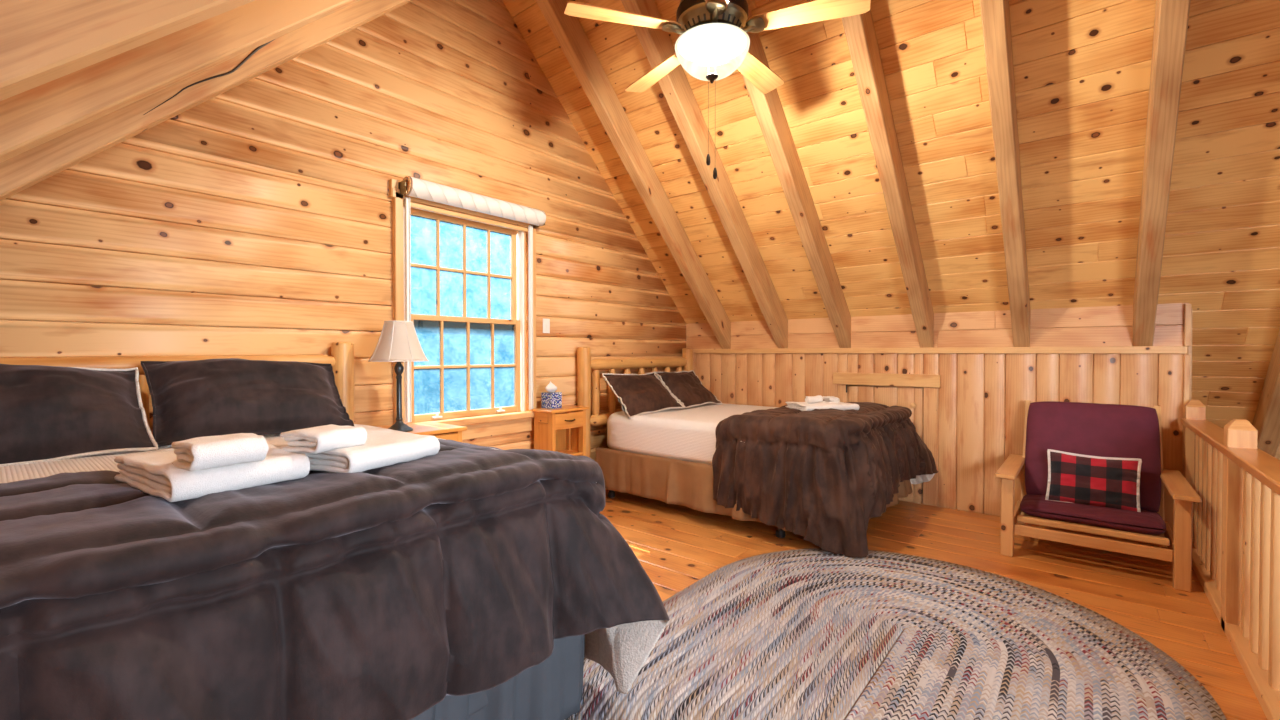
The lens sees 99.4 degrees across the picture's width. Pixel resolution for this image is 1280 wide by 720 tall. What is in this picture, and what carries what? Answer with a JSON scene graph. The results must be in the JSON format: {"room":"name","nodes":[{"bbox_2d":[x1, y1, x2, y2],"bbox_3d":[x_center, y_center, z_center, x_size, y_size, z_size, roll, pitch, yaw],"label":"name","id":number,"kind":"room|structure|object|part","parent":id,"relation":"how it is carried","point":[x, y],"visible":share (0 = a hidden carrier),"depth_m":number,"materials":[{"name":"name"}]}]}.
{"room":"cabin loft bedroom","nodes":[
{"label":"cabin loft bedroom","id":0,"kind":"room"},
{"bbox_2d":[0,0,686,460],"bbox_3d":[-1.280,-0.959,3.924,0.152,4.412,5.490,1,1,39],"label":"wall","id":1,"kind":"structure","parent":0,"point":[263,206],"depth_m":3.16,"materials":[{"name":"brown wood"}]},
{"bbox_2d":[391,187,537,439],"bbox_3d":[-1.231,-0.263,3.906,0.182,1.657,1.170,1,1,39],"label":"window","id":2,"kind":"structure","parent":1,"relation":"in","point":[486,422],"depth_m":3.94,"materials":[{"name":"brown wood"}]},
{"bbox_3d":[-1.277,-0.647,3.938,0.036,0.750,0.920,1,1,39],"label":"sash","id":3,"kind":"part","parent":2,"relation":"part of","materials":[{"name":"brown wood"}]},
{"bbox_3d":[-1.244,0.054,3.920,0.036,0.723,0.920,1,1,39],"label":"sash","id":4,"kind":"part","parent":2,"relation":"part of","materials":[{"name":"brown wood"}]},
{"bbox_2d":[389,176,545,422],"bbox_3d":[-1.151,-0.384,3.841,0.165,1.560,1.180,1,1,39],"label":"roller shade","id":5,"kind":"object","parent":2,"relation":"attached to","point":[411,186],"visible":1,"depth_m":3.62,"materials":[{"name":"white fabric"}]},
{"bbox_2d":[543,318,549,332],"bbox_3d":[-0.764,-0.278,4.428,0.011,0.118,0.072,1,1,39],"label":"light switch","id":6,"kind":"object","parent":1,"relation":"attached to","point":[546,322],"visible":1,"depth_m":4.43,"materials":[{"name":"white plastic"}]},
{"bbox_2d":[503,0,1279,428],"bbox_3d":[2.900,-1.200,2.921,7.616,3.744,3.905,1,1,39],"label":"ceiling","id":7,"kind":"structure","parent":0,"point":[1082,68],"depth_m":3.46,"materials":[{"name":"brown wood"}]},
{"bbox_2d":[536,0,730,348],"bbox_3d":[0.042,-1.536,4.603,0.100,2.880,2.710,1,1,39],"label":"rafter","id":8,"kind":"object","parent":7,"relation":"attached to","point":[568,31],"visible":1,"depth_m":4.43,"materials":[{"name":"brown wood"}]},
{"bbox_2d":[621,0,787,347],"bbox_3d":[0.529,-1.531,4.202,0.100,2.880,2.710,1,1,39],"label":"rafter","id":9,"kind":"object","parent":7,"relation":"attached to","point":[657,45],"visible":1,"depth_m":4.17,"materials":[{"name":"brown wood"}]},
{"bbox_2d":[741,0,850,347],"bbox_3d":[0.990,-1.526,3.823,0.100,2.880,2.710,1,1,39],"label":"rafter","id":10,"kind":"object","parent":7,"relation":"attached to","point":[768,108],"visible":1,"depth_m":4.01,"materials":[{"name":"brown wood"}]},
{"bbox_2d":[842,9,933,347],"bbox_3d":[1.501,-1.520,3.402,0.100,2.880,2.710,1,1,39],"label":"rafter","id":11,"kind":"object","parent":7,"relation":"attached to","point":[859,29],"visible":1,"depth_m":3.51,"materials":[{"name":"brown wood"}]},
{"bbox_2d":[980,0,1029,346],"bbox_3d":[1.996,-1.515,2.994,0.100,2.880,2.710,1,1,39],"label":"rafter","id":12,"kind":"object","parent":7,"relation":"attached to","point":[995,14],"visible":1,"depth_m":3.15,"materials":[{"name":"brown wood"}]},
{"bbox_2d":[1133,0,1190,345],"bbox_3d":[2.509,-1.510,2.572,0.100,2.880,2.710,1,1,39],"label":"rafter","id":13,"kind":"object","parent":7,"relation":"attached to","point":[1171,20],"visible":1,"depth_m":2.83,"materials":[{"name":"brown wood"}]},
{"bbox_2d":[1252,329,1279,456],"bbox_3d":[3.362,-1.021,2.537,0.100,3.857,3.730,1,1,39],"label":"rafter","id":14,"kind":"object","parent":7,"relation":"attached to","point":[1266,420],"visible":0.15,"depth_m":3.62,"materials":[{"name":"brown wood"}]},
{"bbox_2d":[599,489,1266,719],"bbox_3d":[0.335,1.240,2.637,4.016,0.048,5.413,1,1,39],"label":"floor","id":15,"kind":"structure","parent":0,"point":[677,546],"depth_m":3.25,"materials":[{"name":"brown wood"}]},
{"bbox_2d":[0,342,584,719],"bbox_3d":[-1.509,0.574,1.883,2.080,1.321,1.825,1,1,39],"label":"bed","id":16,"kind":"object","parent":15,"relation":"on","point":[552,689],"visible":0.09,"depth_m":1.82,"materials":[{"name":"brown wood"}]},
{"bbox_3d":[-2.271,0.025,2.490,0.097,0.101,1.725,1,1,39],"label":"head rail","id":17,"kind":"part","parent":16,"relation":"part of","materials":[{"name":"brown wood"}]},
{"bbox_2d":[0,424,498,482],"bbox_3d":[-1.476,0.482,1.879,1.820,0.248,1.735,1,1,39],"label":"blanket","id":18,"kind":"object","parent":16,"relation":"on","point":[10,473],"visible":0.06,"depth_m":1.84,"materials":[{"name":"beige fabric"}]},
{"bbox_2d":[0,364,157,465],"bbox_3d":[-2.272,0.201,1.925,0.360,0.380,0.798,1,1,39],"label":"bed pillow","id":19,"kind":"object","parent":18,"relation":"on","point":[48,413],"visible":0.96,"depth_m":1.97,"materials":[{"name":"brown fabric"}]},
{"bbox_2d":[141,358,354,447],"bbox_3d":[-1.796,0.178,2.537,0.339,0.372,0.775,1,1,39],"label":"bed pillow","id":20,"kind":"object","parent":18,"relation":"on","point":[207,397],"visible":0.85,"depth_m":2.40,"materials":[{"name":"brown fabric"}]},
{"bbox_2d":[0,439,669,719],"bbox_3d":[-0.975,0.721,1.495,1.234,0.850,1.948,1,1,39],"label":"comforter","id":21,"kind":"object","parent":16,"relation":"on","point":[389,592],"visible":0.8,"depth_m":1.19,"materials":[{"name":"brown fabric"}]},
{"bbox_2d":[114,444,309,501],"bbox_3d":[-1.122,0.282,1.425,0.408,0.078,0.295,0,1,32],"label":"bath towel","id":22,"kind":"object","parent":21,"relation":"on","point":[153,473],"visible":0.65,"depth_m":1.31,"materials":[{"name":"white fabric"}]},
{"bbox_2d":[171,433,268,470],"bbox_3d":[-1.024,0.223,1.323,0.159,0.072,0.153,1,1,35],"label":"hand towel","id":23,"kind":"object","parent":22,"relation":"on","point":[207,452],"visible":0.98,"depth_m":1.28,"materials":[{"name":"white fabric"}]},
{"bbox_2d":[266,430,439,472],"bbox_3d":[-0.901,0.279,1.690,0.427,0.077,0.324,0,1,24],"label":"bath towel","id":24,"kind":"object","parent":21,"relation":"on","point":[381,448],"visible":0.59,"depth_m":1.57,"materials":[{"name":"white fabric"}]},
{"bbox_2d":[279,424,366,453],"bbox_3d":[-0.894,0.223,1.541,0.160,0.064,0.162,0,1,21],"label":"hand towel","id":25,"kind":"object","parent":24,"relation":"on","point":[313,440],"visible":1,"depth_m":1.49,"materials":[{"name":"white fabric"}]},
{"bbox_3d":[-1.726,0.557,3.160,0.122,1.321,0.126,1,1,39],"label":"bed post","id":26,"kind":"part","parent":16,"relation":"part of","materials":[{"name":"brown wood"}]},
{"bbox_2d":[378,421,466,441],"bbox_3d":[-1.366,0.808,3.279,0.448,0.800,0.454,1,1,39],"label":"nightstand","id":27,"kind":"object","parent":15,"relation":"on","point":[439,430],"visible":0.15,"depth_m":3.27,"materials":[{"name":"brown wood"}]},
{"bbox_2d":[368,321,428,431],"bbox_3d":[-1.390,0.094,3.128,0.319,0.633,0.319,0,1,-28],"label":"table lamp","id":28,"kind":"object","parent":27,"relation":"on","point":[398,341],"visible":0.98,"depth_m":3.05,"materials":[{"name":"beige fabric"}]},
{"bbox_3d":[-1.390,-0.107,3.125,0.326,0.226,0.326,1,1,39],"label":"lamp shade","id":29,"kind":"part","parent":28,"relation":"part of","materials":[{"name":"beige fabric"}]},
{"bbox_3d":[-1.390,-0.107,3.125,0.330,0.230,0.330,1,1,39],"label":"shade trim","id":30,"kind":"part","parent":28,"relation":"part of","materials":[{"name":"white fabric"}]},
{"bbox_3d":[-1.219,0.505,3.154,0.020,0.125,0.360,1,1,39],"label":"drawer","id":31,"kind":"part","parent":27,"relation":"part of","materials":[{"name":"brown wood"}]},
{"bbox_3d":[-1.112,0.819,3.313,0.055,0.778,0.033,1,1,39],"label":"leg","id":32,"kind":"part","parent":27,"relation":"part of","materials":[{"name":"brown wood"}]},
{"bbox_2d":[532,405,588,455],"bbox_3d":[-0.628,0.788,4.329,0.243,0.815,0.404,1,1,39],"label":"nightstand","id":33,"kind":"object","parent":15,"relation":"on","point":[565,432],"visible":0.6,"depth_m":4.26,"materials":[{"name":"brown wood"}]},
{"bbox_3d":[-0.804,0.799,4.263,0.055,0.793,0.033,1,1,39],"label":"leg","id":34,"kind":"part","parent":33,"relation":"part of","materials":[{"name":"brown wood"}]},
{"bbox_3d":[-0.748,0.747,4.200,0.121,0.687,0.019,1,1,39],"label":"panel","id":35,"kind":"part","parent":33,"relation":"part of","materials":[{"name":"brown wood"}]},
{"bbox_2d":[541,382,561,408],"bbox_3d":[-0.701,0.272,4.297,0.115,0.217,0.118,1,1,39],"label":"tissue box","id":36,"kind":"object","parent":33,"relation":"on","point":[551,399],"visible":1,"depth_m":4.26,"materials":[{"name":"blue cardboard"}]},
{"bbox_3d":[-0.675,0.801,4.158,0.055,0.793,0.033,1,1,39],"label":"leg","id":37,"kind":"part","parent":33,"relation":"part of","materials":[{"name":"brown wood"}]},
{"bbox_3d":[-0.712,0.787,4.399,0.010,0.636,0.310,1,1,39],"label":"panel","id":38,"kind":"part","parent":33,"relation":"part of","materials":[{"name":"brown wood"}]},
{"bbox_3d":[-0.597,0.796,4.514,0.055,0.793,0.033,1,1,39],"label":"leg","id":39,"kind":"part","parent":33,"relation":"part of","materials":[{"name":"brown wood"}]},
{"bbox_2d":[556,450,581,455],"bbox_3d":[-0.632,0.755,4.332,0.191,0.018,0.330,1,1,39],"label":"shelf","id":40,"kind":"object","parent":33,"relation":"attached to","point":[572,452],"depth_m":4.39,"materials":[{"name":"brown wood"}]},
{"bbox_3d":[-0.560,0.476,4.269,0.020,0.125,0.310,1,1,39],"label":"drawer","id":41,"kind":"part","parent":33,"relation":"part of","materials":[{"name":"brown wood"}]},
{"bbox_3d":[-0.525,0.744,4.471,0.121,0.687,0.019,1,1,39],"label":"panel","id":42,"kind":"part","parent":33,"relation":"part of","materials":[{"name":"brown wood"}]},
{"bbox_3d":[-0.469,0.797,4.409,0.055,0.793,0.033,1,1,39],"label":"leg","id":43,"kind":"part","parent":33,"relation":"part of","materials":[{"name":"brown wood"}]},
{"bbox_2d":[577,347,911,537],"bbox_3d":[0.860,0.544,4.577,2.307,1.311,1.692,1,1,39],"label":"bed","id":44,"kind":"object","parent":15,"relation":"on","point":[669,480],"visible":0.34,"depth_m":4.42,"materials":[{"name":"brown wood"}]},
{"bbox_3d":[-0.482,0.543,4.667,0.120,1.311,0.125,1,1,39],"label":"bed post","id":45,"kind":"part","parent":44,"relation":"part of","materials":[{"name":"brown wood"}]},
{"bbox_3d":[0.018,0.523,5.278,0.109,0.103,1.534,1,1,39],"label":"head rail","id":46,"kind":"part","parent":44,"relation":"part of","materials":[{"name":"brown wood"}]},
{"bbox_3d":[-0.249,1.085,4.714,0.068,0.210,0.068,1,1,39],"label":"bed leg","id":47,"kind":"part","parent":44,"relation":"part of","materials":[{"name":"black plastic"}]},
{"bbox_3d":[0.018,0.030,5.268,0.110,0.110,1.534,1,1,39],"label":"head rail","id":48,"kind":"part","parent":44,"relation":"part of","materials":[{"name":"brown wood"}]},
{"bbox_3d":[0.898,0.614,4.599,2.070,0.295,1.500,1,1,39],"label":"mattress","id":49,"kind":"part","parent":44,"relation":"part of","materials":[{"name":"white fabric"}]},
{"bbox_3d":[0.514,0.528,5.878,0.119,1.311,0.121,1,1,39],"label":"bed post","id":50,"kind":"part","parent":44,"relation":"part of","materials":[{"name":"brown wood"}]},
{"bbox_2d":[607,403,778,462],"bbox_3d":[0.853,0.600,4.636,1.925,0.292,1.520,1,1,39],"label":"mattress","id":51,"kind":"object","parent":44,"relation":"on","point":[688,433],"visible":0.41,"depth_m":4.29,"materials":[{"name":"white fabric"}]},
{"bbox_2d":[602,372,684,417],"bbox_3d":[0.030,0.292,4.771,0.382,0.362,0.691,1,1,42],"label":"bed pillow","id":52,"kind":"object","parent":51,"relation":"on","point":[638,394],"visible":1,"depth_m":4.66,"materials":[{"name":"fabric"}]},
{"bbox_2d":[655,370,721,408],"bbox_3d":[0.478,0.280,5.310,0.389,0.345,0.698,1,1,39],"label":"bed pillow","id":53,"kind":"object","parent":51,"relation":"on","point":[685,386],"visible":0.92,"depth_m":5.17,"materials":[{"name":"fabric"}]},
{"bbox_2d":[712,400,937,557],"bbox_3d":[1.448,0.759,4.101,1.146,0.828,1.702,1,1,39],"label":"comforter","id":54,"kind":"object","parent":51,"relation":"on","point":[820,476],"visible":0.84,"depth_m":3.49,"materials":[{"name":"fabric"}]},
{"bbox_2d":[785,402,859,410],"bbox_3d":[1.388,0.352,4.150,0.434,0.058,0.347,0,1,-11],"label":"bath towel","id":55,"kind":"object","parent":54,"relation":"on","point":[803,406],"visible":0.92,"depth_m":4.01,"materials":[{"name":"white fabric"}]},
{"bbox_2d":[805,395,822,402],"bbox_3d":[1.325,0.300,4.133,0.142,0.059,0.051,0,1,-22],"label":"washcloth","id":56,"kind":"object","parent":55,"relation":"on","point":[809,399],"visible":1,"depth_m":4.11,"materials":[{"name":"white fabric"}]},
{"bbox_2d":[823,396,839,402],"bbox_3d":[1.477,0.307,4.189,0.096,0.053,0.152,0,1,-2],"label":"washcloth","id":57,"kind":"object","parent":55,"relation":"on","point":[828,399],"visible":0.96,"depth_m":4.12,"materials":[{"name":"white fabric"}]},
{"bbox_3d":[0.958,1.098,3.695,0.068,0.210,0.068,1,1,39],"label":"bed leg","id":58,"kind":"part","parent":44,"relation":"part of","materials":[{"name":"black plastic"}]},
{"bbox_2d":[565,548,1226,719],"bbox_3d":[0.869,1.214,2.046,2.000,0.016,3.000,1,1,39],"label":"braided rug","id":59,"kind":"object","parent":15,"relation":"on","point":[798,634],"visible":0.95,"depth_m":2.23,"materials":[{"name":"fabric"}]},
{"bbox_2d":[995,400,1201,591],"bbox_3d":[2.795,0.749,3.381,0.883,0.917,0.919,1,1,39],"label":"armchair","id":60,"kind":"object","parent":15,"relation":"on","point":[1167,498],"visible":0.76,"depth_m":3.34,"materials":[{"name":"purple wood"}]},
{"bbox_3d":[2.276,0.962,3.359,0.066,0.490,0.055,1,1,39],"label":"leg","id":61,"kind":"part","parent":60,"relation":"part of","materials":[{"name":"brown wood"}]},
{"bbox_3d":[2.470,0.701,3.598,0.105,0.026,0.840,1,1,39],"label":"armrest","id":62,"kind":"part","parent":60,"relation":"part of","materials":[{"name":"brown wood"}]},
{"bbox_3d":[2.499,1.039,3.610,0.024,0.075,0.620,1,1,39],"label":"rail","id":63,"kind":"part","parent":60,"relation":"part of","materials":[{"name":"brown wood"}]},
{"bbox_3d":[2.702,0.956,3.876,0.066,0.490,0.055,1,1,39],"label":"leg","id":64,"kind":"part","parent":60,"relation":"part of","materials":[{"name":"brown wood"}]},
{"bbox_3d":[2.983,0.662,3.608,0.714,0.731,0.328,1,1,39],"label":"frame","id":65,"kind":"part","parent":60,"relation":"part of","materials":[{"name":"brown wood"}]},
{"bbox_2d":[1020,494,1165,533],"bbox_3d":[2.799,0.941,3.388,0.680,0.122,0.560,1,1,39],"label":"seat cushion","id":66,"kind":"object","parent":60,"relation":"on","point":[1150,520],"depth_m":3.22,"materials":[{"name":"purple fabric"}]},
{"bbox_2d":[1025,401,1160,511],"bbox_3d":[2.943,0.609,3.554,0.680,0.642,0.338,1,1,39],"label":"cushion","id":67,"kind":"object","parent":60,"relation":"on","point":[1092,429],"depth_m":3.53,"materials":[{"name":"purple fabric"}]},
{"bbox_2d":[1045,449,1141,511],"bbox_3d":[2.809,0.751,3.371,0.458,0.342,0.176,1,1,39],"label":"throw pillow","id":68,"kind":"object","parent":60,"relation":"on","point":[1110,482],"visible":0.95,"depth_m":3.33,"materials":[{"name":"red fabric"}]},
{"bbox_3d":[2.760,1.005,3.341,0.680,0.077,0.522,1,1,39],"label":"seat frame","id":69,"kind":"part","parent":60,"relation":"part of","materials":[{"name":"brown wood"}]},
{"bbox_3d":[2.579,1.045,3.123,0.700,0.062,0.024,1,1,39],"label":"rail","id":70,"kind":"part","parent":60,"relation":"part of","materials":[{"name":"brown wood"}]},
{"bbox_3d":[3.296,0.962,3.387,0.066,0.490,0.055,1,1,39],"label":"leg","id":71,"kind":"part","parent":60,"relation":"part of","materials":[{"name":"brown wood"}]},
{"bbox_3d":[3.072,1.045,3.138,0.024,0.075,0.620,1,1,39],"label":"rail","id":72,"kind":"part","parent":60,"relation":"part of","materials":[{"name":"brown wood"}]},
{"bbox_3d":[3.070,0.708,3.103,0.105,0.026,0.840,1,1,39],"label":"armrest","id":73,"kind":"part","parent":60,"relation":"part of","materials":[{"name":"brown wood"}]},
{"bbox_3d":[2.870,0.969,2.869,0.066,0.490,0.055,1,1,39],"label":"leg","id":74,"kind":"part","parent":60,"relation":"part of","materials":[{"name":"brown wood"}]},
{"bbox_2d":[1181,400,1279,719],"bbox_3d":[2.575,0.744,2.242,0.192,0.955,3.120,1,1,39],"label":"stair railing","id":75,"kind":"object","parent":15,"relation":"on","point":[1236,522],"visible":0.94,"depth_m":2.38,"materials":[{"name":"brown wood"}]},
{"bbox_3d":[3.501,0.729,3.429,0.090,0.955,0.090,1,1,39],"label":"newel post","id":76,"kind":"part","parent":75,"relation":"part of","materials":[{"name":"brown wood"}]},
{"bbox_3d":[2.545,0.406,2.262,0.115,0.038,3.120,1,1,39],"label":"handrail","id":77,"kind":"part","parent":75,"relation":"part of","materials":[{"name":"brown wood"}]},
{"bbox_3d":[2.579,1.196,2.244,0.180,0.052,3.120,1,1,39],"label":"rail","id":78,"kind":"part","parent":75,"relation":"part of","materials":[{"name":"brown wood"}]},
{"bbox_3d":[2.666,0.742,2.413,0.090,0.955,0.090,1,1,39],"label":"newel post","id":79,"kind":"part","parent":75,"relation":"part of","materials":[{"name":"brown wood"}]},
{"bbox_2d":[686,303,1188,516],"bbox_3d":[2.055,0.417,4.800,3.938,1.643,0.115,1,1,39],"label":"wall","id":80,"kind":"structure","parent":0,"point":[981,397],"depth_m":4.25,"materials":[{"name":"brown wood"}]},
{"bbox_2d":[833,372,940,505],"bbox_3d":[2.106,0.652,4.683,0.868,1.072,0.086,1,1,39],"label":"door","id":81,"kind":"structure","parent":80,"relation":"in","point":[925,425],"depth_m":4.54,"materials":[{"name":"brown wood"}]},
{"bbox_3d":[2.382,0.709,4.452,0.100,0.965,0.014,1,1,39],"label":"casing","id":82,"kind":"part","parent":81,"relation":"part of","materials":[{"name":"brown wood"}]},
{"bbox_2d":[693,346,1187,353],"bbox_3d":[2.016,-0.081,4.736,3.914,0.048,0.030,1,1,39],"label":"trim","id":83,"kind":"structure","parent":80,"relation":"attached to","point":[1121,349],"depth_m":4.16,"materials":[{"name":"brown wood"}]},
{"bbox_2d":[1182,304,1191,474],"bbox_3d":[3.519,0.423,3.494,0.030,1.565,0.050,1,1,39],"label":"trim","id":84,"kind":"structure","parent":80,"relation":"attached to","point":[1187,307],"depth_m":3.48,"materials":[{"name":"brown wood"}]},
{"bbox_2d":[1188,309,1192,399],"bbox_3d":[3.872,0.430,3.903,0.032,1.540,0.960,1,1,39],"label":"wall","id":85,"kind":"structure","parent":0,"point":[1189,347],"depth_m":3.52,"materials":[{"name":"brown wood"}]},
{"bbox_2d":[1275,443,1279,459],"bbox_3d":[5.588,2.055,3.156,3.750,3.310,0.075,1,1,39],"label":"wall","id":86,"kind":"structure","parent":0,"point":[1277,455],"depth_m":3.90,"materials":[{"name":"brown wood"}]},
{"label":"outside","id":87,"kind":"structure","parent":0,"visible":0},
{"bbox_2d":[429,395,500,412],"bbox_3d":[-17.141,3.634,16.751,40.300,0.406,56.000,1,1,39],"label":"ground","id":88,"kind":"structure","parent":87,"point":[475,400],"depth_m":42.07,"materials":[{"name":"white snow"}]},
{"bbox_2d":[411,296,444,412],"bbox_3d":[-9.449,-0.915,20.846,4.058,9.000,4.130,0,1,6],"label":"conifer","id":89,"kind":"object","parent":88,"relation":"on","point":[426,387],"visible":0.02,"depth_m":20.66,"materials":[{"name":"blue plant"}]},
{"bbox_2d":[411,259,463,414],"bbox_3d":[-6.022,0.461,14.867,2.891,6.400,2.890,0,1,1],"label":"conifer","id":90,"kind":"object","parent":88,"relation":"on","point":[423,401],"visible":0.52,"depth_m":14.53,"materials":[{"name":"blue plant"}]},
{"bbox_2d":[476,272,513,407],"bbox_3d":[-4.222,-0.134,18.442,3.978,7.500,3.478,1,1,39],"label":"conifer","id":91,"kind":"object","parent":88,"relation":"on","point":[505,379],"visible":0.29,"depth_m":17.86,"materials":[{"name":"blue plant"}]},
{"bbox_3d":[0.848,-1.659,0.424,7.616,2.650,2.764,1,1,39],"label":"ceiling","id":92,"kind":"structure","parent":0,"visible":0},
{"bbox_2d":[0,0,254,100],"bbox_3d":[-0.733,-1.499,1.731,0.100,2.880,2.710,1,1,39],"label":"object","id":93,"kind":"structure","parent":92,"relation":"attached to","point":[42,42],"depth_m":1.13,"materials":[{"name":"brown wood"}]},
{"bbox_2d":[0,0,359,162],"bbox_3d":[-1.194,-1.504,2.110,0.100,2.880,2.710,1,1,39],"label":"rafter","id":94,"kind":"object","parent":92,"relation":"attached to","point":[29,119],"visible":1,"depth_m":1.65,"materials":[{"name":"brown wood"}]},
{"bbox_2d":[0,0,412,200],"bbox_3d":[-1.678,-1.509,2.509,0.106,2.880,2.710,1,1,39],"label":"rafter","id":95,"kind":"object","parent":92,"relation":"attached to","point":[18,173],"visible":0.59,"depth_m":2.19,"materials":[{"name":"brown wood"}]},
{"bbox_3d":[1.726,-2.780,1.445,7.616,0.300,0.050,1,1,39],"label":"trim","id":96,"kind":"structure","parent":92,"relation":"attached to","visible":0},
{"bbox_2d":[564,0,870,178],"bbox_3d":[0.373,-1.757,2.634,1.366,1.775,1.307,1,1,39],"label":"ceiling fan","id":97,"kind":"object","parent":96,"relation":"hanging from","point":[713,42],"visible":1,"depth_m":2.49,"materials":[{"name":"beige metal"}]},
{"bbox_3d":[-0.071,-1.567,2.482,0.535,0.033,0.136,0,1,-16],"label":"fan blade","id":98,"kind":"part","parent":97,"relation":"part of","materials":[{"name":"brown wood"}]},
{"bbox_3d":[0.106,-1.573,2.958,0.136,0.033,0.535,0,1,-34],"label":"fan blade","id":99,"kind":"part","parent":97,"relation":"part of","materials":[{"name":"brown wood"}]},
{"bbox_3d":[0.330,-1.221,2.615,0.002,0.475,0.002,1,1,39],"label":"pull chain","id":100,"kind":"part","parent":97,"relation":"part of","materials":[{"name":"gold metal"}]},
{"bbox_3d":[0.345,-1.437,2.599,0.356,0.148,0.356,1,1,39],"label":"lamp shade","id":101,"kind":"part","parent":97,"relation":"part of","materials":[{"name":"white glass"}]},
{"bbox_3d":[0.327,-1.563,2.166,0.136,0.033,0.535,0,1,2],"label":"fan blade","id":102,"kind":"part","parent":97,"relation":"part of","materials":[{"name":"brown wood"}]},
{"bbox_3d":[0.612,-1.573,2.939,0.137,0.033,0.536,1,1,39],"label":"fan blade","id":103,"kind":"part","parent":97,"relation":"part of","materials":[{"name":"brown wood"}]},
{"bbox_3d":[0.750,-1.566,2.446,0.535,0.033,0.136,0,1,20],"label":"fan blade","id":104,"kind":"part","parent":97,"relation":"part of","materials":[{"name":"brown wood"}]}
]}

